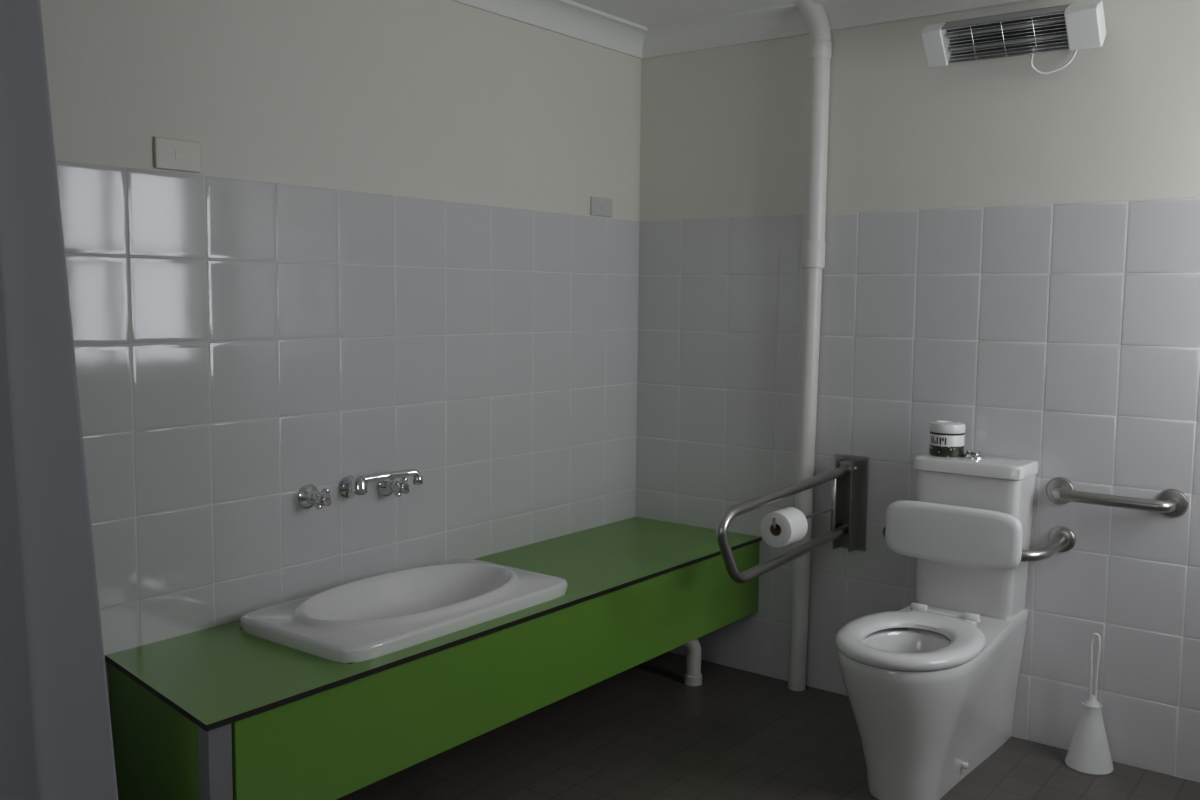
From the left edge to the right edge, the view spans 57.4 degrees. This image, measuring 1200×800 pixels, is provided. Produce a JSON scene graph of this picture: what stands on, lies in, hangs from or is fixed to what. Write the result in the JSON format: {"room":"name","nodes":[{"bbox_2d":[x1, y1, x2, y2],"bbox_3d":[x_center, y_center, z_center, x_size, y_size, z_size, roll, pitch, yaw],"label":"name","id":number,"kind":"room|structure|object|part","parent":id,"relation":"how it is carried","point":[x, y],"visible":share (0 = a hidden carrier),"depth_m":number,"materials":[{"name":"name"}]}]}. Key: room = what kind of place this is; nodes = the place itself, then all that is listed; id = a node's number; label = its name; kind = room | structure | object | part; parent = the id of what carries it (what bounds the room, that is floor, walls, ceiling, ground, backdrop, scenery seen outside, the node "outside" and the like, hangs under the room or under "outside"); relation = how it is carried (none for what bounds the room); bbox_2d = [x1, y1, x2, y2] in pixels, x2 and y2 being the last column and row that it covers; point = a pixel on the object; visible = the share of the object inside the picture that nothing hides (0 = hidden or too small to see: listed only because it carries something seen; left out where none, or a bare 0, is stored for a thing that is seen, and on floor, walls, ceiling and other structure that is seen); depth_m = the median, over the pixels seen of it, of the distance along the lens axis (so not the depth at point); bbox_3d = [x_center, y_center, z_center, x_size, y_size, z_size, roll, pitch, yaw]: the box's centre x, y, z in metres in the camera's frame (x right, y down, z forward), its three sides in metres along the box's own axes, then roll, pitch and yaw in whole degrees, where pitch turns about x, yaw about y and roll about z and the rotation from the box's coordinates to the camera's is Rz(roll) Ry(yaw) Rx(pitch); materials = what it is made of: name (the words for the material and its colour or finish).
{"room":"accessible bathroom","nodes":[
{"label":"accessible bathroom","id":0,"kind":"room"},
{"bbox_2d":[40,0,640,220],"bbox_3d":[-1.197,-0.061,2.482,0.150,2.270,4.500,5,7,37],"label":"wall","id":1,"kind":"structure","parent":0,"point":[443,100],"depth_m":2.97,"materials":[{"name":"beige paint"}]},
{"bbox_2d":[154,137,200,172],"bbox_3d":[-0.989,-0.574,2.567,0.009,0.072,0.118,5,7,37],"label":"wall switch plate","id":2,"kind":"object","parent":1,"relation":"attached to","point":[169,154],"visible":1,"depth_m":2.56,"materials":[{"name":"white plastic"}]},
{"bbox_2d":[58,160,638,693],"bbox_3d":[-1.139,0.278,2.466,0.005,1.599,4.200,5,7,37],"label":"grout","id":3,"kind":"object","parent":1,"relation":"attached to","point":[131,344],"visible":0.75,"depth_m":2.88,"materials":[{"name":"white"}]},
{"bbox_2d":[56,160,639,707],"bbox_3d":[-1.139,0.278,2.466,0.006,1.598,4.198,5,7,37],"label":"tiling","id":4,"kind":"object","parent":3,"relation":"attached to","point":[166,210],"visible":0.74,"depth_m":2.94,"materials":[{"name":"tile"}]},
{"bbox_2d":[298,484,331,509],"bbox_3d":[-0.749,0.261,2.905,0.080,0.066,0.066,5,7,37],"label":"tap","id":5,"kind":"object","parent":4,"relation":"attached to","point":[309,496],"visible":1,"depth_m":2.90,"materials":[{"name":"silver metal"}]},
{"bbox_3d":[-0.742,0.254,2.884,0.022,0.030,0.032,5,7,37],"label":"handle arm","id":6,"kind":"part","parent":5,"relation":"part of","materials":[{"name":"silver metal"}]},
{"bbox_3d":[-0.740,0.274,2.888,0.022,0.032,0.030,5,7,37],"label":"handle arm","id":7,"kind":"part","parent":5,"relation":"part of","materials":[{"name":"silver metal"}]},
{"bbox_3d":[-0.730,0.249,2.899,0.022,0.032,0.030,5,7,37],"label":"handle arm","id":8,"kind":"part","parent":5,"relation":"part of","materials":[{"name":"silver metal"}]},
{"bbox_2d":[339,469,422,498],"bbox_3d":[-0.613,0.235,3.071,0.237,0.074,0.072,-4,7,-42],"label":"spout","id":9,"kind":"object","parent":4,"relation":"attached to","point":[350,486],"visible":1,"depth_m":3.02,"materials":[{"name":"silver metal"}]},
{"bbox_3d":[-0.587,0.216,3.073,0.191,0.036,0.027,-4,7,-39],"label":"arm","id":10,"kind":"part","parent":9,"relation":"part of","materials":[{"name":"silver metal"}]},
{"bbox_2d":[378,477,409,496],"bbox_3d":[-0.581,0.247,3.124,0.080,0.066,0.066,5,7,37],"label":"tap","id":11,"kind":"object","parent":4,"relation":"attached to","point":[387,487],"visible":0.96,"depth_m":3.12,"materials":[{"name":"silver metal"}]},
{"bbox_3d":[-0.573,0.240,3.103,0.022,0.030,0.032,5,7,37],"label":"handle arm","id":12,"kind":"part","parent":11,"relation":"part of","materials":[{"name":"silver metal"}]},
{"bbox_3d":[-0.572,0.260,3.108,0.022,0.032,0.030,5,7,37],"label":"handle arm","id":13,"kind":"part","parent":11,"relation":"part of","materials":[{"name":"silver metal"}]},
{"bbox_2d":[450,0,646,58],"bbox_3d":[-1.092,-1.141,2.308,0.085,0.085,4.200,5,7,37],"label":"trim","id":14,"kind":"structure","parent":1,"relation":"attached to","point":[568,18],"depth_m":3.63,"materials":[{"name":"white paint"}]},
{"bbox_2d":[590,196,611,216],"bbox_3d":[0.006,-0.681,3.862,0.009,0.065,0.120,5,7,37],"label":"wall switch plate","id":15,"kind":"object","parent":1,"relation":"attached to","point":[600,206],"visible":1,"depth_m":3.85,"materials":[{"name":"grey plastic"}]},
{"bbox_3d":[-0.281,-0.994,1.293,2.620,0.024,0.024,5,7,37],"label":"rail","id":16,"kind":"object","parent":1,"relation":"attached to","visible":0},
{"bbox_2d":[0,0,117,799],"bbox_3d":[-1.080,0.021,1.995,0.604,2.140,0.101,5,7,37],"label":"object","id":17,"kind":"object","parent":16,"relation":"hanging from","point":[56,741],"visible":1,"depth_m":1.91,"materials":[{"name":"grey fabric"}]},
{"bbox_2d":[571,0,798,26],"bbox_3d":[-0.085,-1.150,1.533,2.920,0.100,4.500,5,7,37],"label":"ceiling","id":18,"kind":"structure","parent":0,"point":[647,13],"depth_m":3.61,"materials":[{"name":"white paint"}]},
{"bbox_2d":[336,652,1199,799],"bbox_3d":[-0.111,1.209,1.755,2.920,0.100,4.500,5,7,37],"label":"floor","id":19,"kind":"structure","parent":0,"point":[640,732],"depth_m":3.17,"materials":[{"name":"tile"}]},
{"bbox_2d":[105,517,761,799],"bbox_3d":[-0.314,0.778,3.150,0.542,0.492,2.171,5,7,37],"label":"counter","id":20,"kind":"object","parent":19,"relation":"on","point":[224,711],"visible":0.95,"depth_m":2.56,"materials":[{"name":"green laminate"}]},
{"bbox_3d":[-0.948,0.854,2.349,0.014,0.478,0.519,-4,7,-43],"label":"panel","id":21,"kind":"part","parent":20,"relation":"part of","materials":[{"name":"green laminate"}]},
{"bbox_3d":[-0.759,0.873,2.168,0.041,0.478,0.052,5,7,37],"label":"corner post","id":22,"kind":"part","parent":20,"relation":"part of","materials":[{"name":"grey metal"}]},
{"bbox_2d":[240,558,567,662],"bbox_3d":[-0.490,0.625,2.901,0.450,0.256,0.810,5,7,37],"label":"basin","id":23,"kind":"object","parent":20,"relation":"in","point":[376,616],"visible":0.85,"depth_m":2.84,"materials":[{"name":"white ceramic"}]},
{"bbox_2d":[683,639,701,685],"bbox_3d":[-0.063,0.846,3.403,1.102,0.315,0.100,-5,8,-44],"label":"drain pipe","id":24,"kind":"object","parent":19,"relation":"on","point":[693,676],"visible":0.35,"depth_m":3.74,"materials":[{"name":"white plastic"}]},
{"bbox_2d":[788,0,831,690],"bbox_3d":[0.671,-0.172,3.620,0.129,2.318,0.074,2,6,19],"label":"pipe","id":25,"kind":"object","parent":19,"relation":"on","point":[814,14],"visible":0.98,"depth_m":3.57,"materials":[{"name":"white plastic"}]},
{"bbox_2d":[835,450,1038,799],"bbox_3d":[0.926,0.608,3.044,0.360,0.879,0.803,5,7,37],"label":"toilet","id":26,"kind":"object","parent":19,"relation":"on","point":[930,683],"visible":0.96,"depth_m":3.01,"materials":[{"name":"white ceramic"}]},
{"bbox_3d":[0.827,0.635,2.917,0.360,0.034,0.478,5,7,37],"label":"seat","id":27,"kind":"part","parent":26,"relation":"part of","materials":[{"name":"white plastic"}]},
{"bbox_2d":[929,421,965,456],"bbox_3d":[1.043,0.115,3.291,0.104,0.101,0.104,5,7,37],"label":"tin","id":28,"kind":"object","parent":26,"relation":"on","point":[947,438],"visible":0.99,"depth_m":3.25,"materials":[{"name":"white plastic"}]},
{"bbox_3d":[1.043,0.080,3.287,0.104,0.030,0.104,5,7,37],"label":"lid","id":29,"kind":"part","parent":28,"relation":"part of","materials":[{"name":"white plastic"}]},
{"bbox_3d":[1.109,0.165,3.250,0.064,0.011,0.064,5,7,37],"label":"flush plate","id":30,"kind":"part","parent":26,"relation":"part of","materials":[{"name":"silver metal"}]},
{"bbox_3d":[1.115,0.191,3.249,0.318,0.041,0.192,5,7,37],"label":"cistern lid","id":31,"kind":"part","parent":26,"relation":"part of","materials":[{"name":"white ceramic"}]},
{"bbox_2d":[1065,633,1113,774],"bbox_3d":[1.399,0.852,3.111,0.128,0.389,0.128,5,7,37],"label":"toilet brush","id":32,"kind":"object","parent":19,"relation":"on","point":[1088,752],"visible":1,"depth_m":3.09,"materials":[{"name":"white plastic"}]},
{"bbox_3d":[1.399,0.767,3.104,0.030,0.219,0.009,5,7,37],"label":"handle","id":33,"kind":"part","parent":32,"relation":"part of","materials":[{"name":"white plastic"}]},
{"bbox_2d":[639,0,1199,220],"bbox_3d":[1.225,-0.118,3.364,2.620,2.270,0.150,5,7,37],"label":"wall","id":34,"kind":"structure","parent":0,"point":[723,130],"depth_m":3.37,"materials":[{"name":"beige paint"}]},
{"bbox_2d":[642,0,1032,58],"bbox_3d":[1.165,-1.198,3.169,2.620,0.085,0.085,5,7,37],"label":"trim","id":35,"kind":"structure","parent":34,"relation":"attached to","point":[783,20],"depth_m":3.62,"materials":[{"name":"white paint"}]},
{"bbox_2d":[636,199,1199,781],"bbox_3d":[1.174,0.221,3.334,2.620,1.599,0.005,5,7,37],"label":"grout","id":36,"kind":"object","parent":34,"relation":"attached to","point":[1049,273],"visible":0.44,"depth_m":3.30,"materials":[{"name":"white"}]},
{"bbox_2d":[635,199,1199,781],"bbox_3d":[1.174,0.221,3.334,2.618,1.598,0.007,5,7,37],"label":"tiling","id":37,"kind":"object","parent":36,"relation":"attached to","point":[1163,236],"visible":0.77,"depth_m":3.33,"materials":[{"name":"tile"}]},
{"bbox_2d":[716,453,868,582],"bbox_3d":[0.572,0.364,3.276,0.117,0.312,0.838,5,7,37],"label":"grab rail","id":38,"kind":"object","parent":37,"relation":"attached to","point":[849,492],"visible":1,"depth_m":3.48,"materials":[{"name":"silver metal"}]},
{"bbox_2d":[760,507,807,546],"bbox_3d":[0.544,0.376,3.238,0.104,0.104,0.105,5,7,37],"label":"toilet roll","id":39,"kind":"object","parent":38,"relation":"in","point":[793,524],"visible":1,"depth_m":3.21,"materials":[{"name":"white paper"}]},
{"bbox_3d":[0.625,0.347,3.341,0.010,0.035,0.400,5,7,37],"label":"roll arm","id":40,"kind":"part","parent":38,"relation":"part of","materials":[{"name":"silver metal"}]},
{"bbox_3d":[0.825,0.336,3.605,0.117,0.312,0.006,5,7,37],"label":"plate","id":41,"kind":"part","parent":38,"relation":"part of","materials":[{"name":"silver metal"}]},
{"bbox_2d":[883,500,1074,569],"bbox_3d":[1.079,0.375,3.229,0.540,0.166,0.292,5,7,37],"label":"backrest","id":42,"kind":"object","parent":37,"relation":"attached to","point":[959,535],"depth_m":3.11,"materials":[{"name":"white plastic"}]},
{"bbox_2d":[1046,477,1188,517],"bbox_3d":[1.438,0.278,3.078,0.375,0.080,0.086,5,7,37],"label":"grab rail","id":43,"kind":"object","parent":37,"relation":"attached to","point":[1173,503],"visible":1,"depth_m":3.03,"materials":[{"name":"silver metal"}]},
{"bbox_2d":[921,0,1105,73],"bbox_3d":[1.178,-1.014,3.127,0.485,0.167,0.161,5,7,37],"label":"heater","id":44,"kind":"object","parent":34,"relation":"attached to","point":[1077,26],"visible":1,"depth_m":3.10,"materials":[{"name":"white plastic"}]},
{"bbox_2d":[941,12,1068,63],"bbox_3d":[1.143,-1.021,3.100,0.343,0.087,0.069,5,7,37],"label":"grille","id":45,"kind":"object","parent":44,"relation":"attached to","point":[1033,27],"depth_m":3.11,"materials":[{"name":"silver metal"}]},
{"bbox_3d":[1.286,-0.995,3.107,0.138,0.135,0.048,0,5,-2],"label":"power cord","id":46,"kind":"part","parent":44,"relation":"part of","materials":[{"name":"white plastic"}]}
]}

